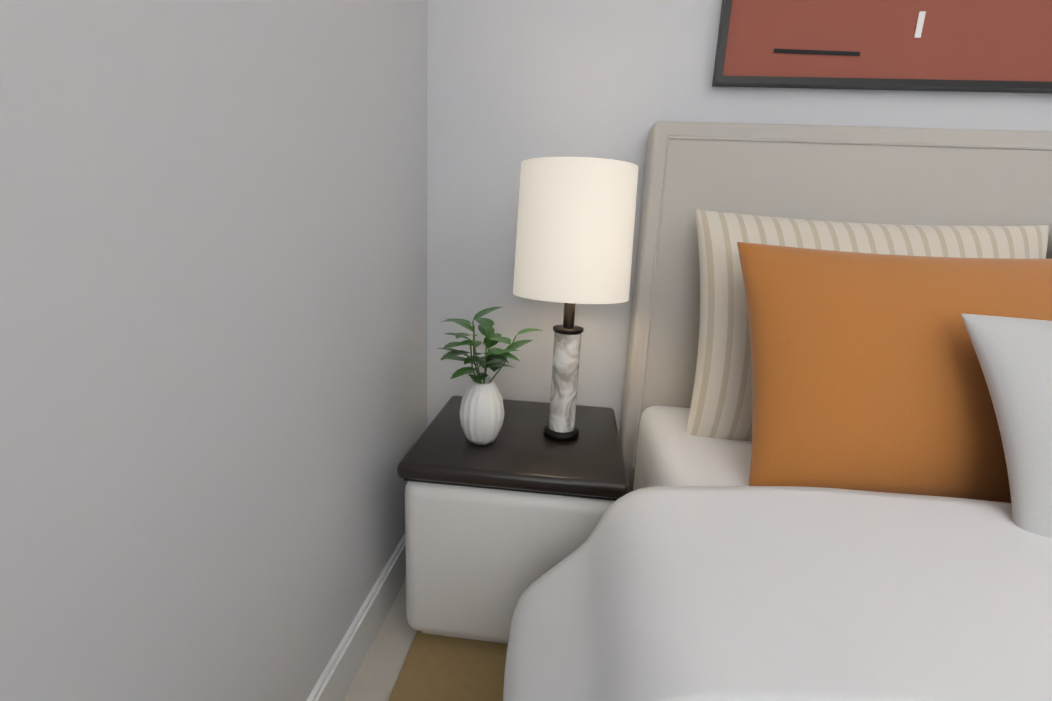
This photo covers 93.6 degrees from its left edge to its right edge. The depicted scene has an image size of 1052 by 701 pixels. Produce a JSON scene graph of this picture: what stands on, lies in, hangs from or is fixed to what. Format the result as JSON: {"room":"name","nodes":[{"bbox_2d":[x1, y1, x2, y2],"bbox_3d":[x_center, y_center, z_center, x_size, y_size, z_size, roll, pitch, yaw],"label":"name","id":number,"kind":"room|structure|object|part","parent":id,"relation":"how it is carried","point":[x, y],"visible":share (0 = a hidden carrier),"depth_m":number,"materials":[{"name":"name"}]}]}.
{"room":"bedroom","nodes":[
{"label":"bedroom","id":0,"kind":"room"},
{"bbox_2d":[0,0,426,700],"bbox_3d":[-0.514,-0.234,-0.632,0.150,2.440,3.811,4,13,5],"label":"wall","id":1,"kind":"structure","parent":0,"point":[212,320],"depth_m":0.53,"materials":[{"name":"white paint"}]},
{"bbox_2d":[307,533,405,700],"bbox_3d":[-0.479,0.891,-0.297,0.014,0.103,3.661,4,13,5],"label":"baseboard","id":2,"kind":"structure","parent":1,"relation":"attached to","point":[336,679],"depth_m":1.00,"materials":[{"name":"white wood"}]},
{"bbox_2d":[343,578,416,700],"bbox_3d":[0.917,1.099,-0.450,3.145,0.100,4.061,4,13,5],"label":"floor","id":3,"kind":"structure","parent":0,"point":[377,674],"depth_m":1.03,"materials":[{"name":"carpet"}]},
{"bbox_2d":[388,630,507,700],"bbox_3d":[0.937,0.958,-0.099,2.600,0.011,2.670,4,13,5],"label":"rug","id":4,"kind":"object","parent":3,"relation":"on","point":[440,668],"depth_m":0.99,"materials":[{"name":"yellow carpet"}]},
{"bbox_2d":[397,396,628,643],"bbox_3d":[-0.017,0.387,1.182,0.445,0.417,0.431,4,13,5],"label":"nightstand","id":5,"kind":"object","parent":4,"relation":"on","point":[508,516],"visible":0.69,"depth_m":0.98,"materials":[{"name":"white"}]},
{"bbox_2d":[437,307,543,444],"bbox_3d":[-0.078,0.057,1.046,0.221,0.277,0.215,4,13,5],"label":"vase","id":6,"kind":"object","parent":5,"relation":"on","point":[482,413],"visible":1,"depth_m":1.02,"materials":[{"name":"white ceramic"}]},
{"bbox_2d":[513,157,637,440],"bbox_3d":[0.093,-0.090,1.054,0.244,0.575,0.244,4,13,5],"label":"lamp","id":7,"kind":"object","parent":5,"relation":"on","point":[575,231],"visible":1,"depth_m":0.93,"materials":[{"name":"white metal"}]},
{"bbox_3d":[0.100,-0.243,1.018,0.244,0.260,0.244,4,13,5],"label":"lamp shade","id":8,"kind":"part","parent":7,"relation":"part of","materials":[{"name":"white fabric"}]},
{"bbox_2d":[503,121,1051,700],"bbox_3d":[0.898,0.347,0.035,2.094,1.116,2.462,4,13,5],"label":"bed","id":9,"kind":"object","parent":4,"relation":"on","point":[835,435],"visible":1,"depth_m":0.76,"materials":[{"name":"fabric"}]},
{"bbox_2d":[683,209,1048,468],"bbox_3d":[0.694,-0.032,1.014,0.720,0.500,0.171,4,-3,3],"label":"pillow","id":10,"kind":"object","parent":9,"relation":"on","point":[719,420],"depth_m":0.99,"materials":[{"name":"beige fabric"}]},
{"bbox_2d":[736,241,1051,525],"bbox_3d":[0.673,0.040,0.837,0.620,0.460,0.151,3,-13,1],"label":"pillow","id":11,"kind":"object","parent":9,"relation":"on","point":[867,373],"depth_m":0.78,"materials":[{"name":"orange fabric"}]},
{"bbox_2d":[427,0,1051,433],"bbox_3d":[1.180,-0.576,1.151,3.145,2.440,0.150,4,13,5],"label":"wall","id":12,"kind":"structure","parent":0,"point":[511,84],"depth_m":1.19,"materials":[{"name":"white paint"}]},
{"bbox_2d":[712,0,1051,92],"bbox_3d":[1.108,-0.979,0.969,1.328,0.858,0.032,4,13,5],"label":"art","id":13,"kind":"object","parent":12,"relation":"attached to","point":[967,45],"visible":1,"depth_m":1.07,"materials":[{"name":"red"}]}
]}

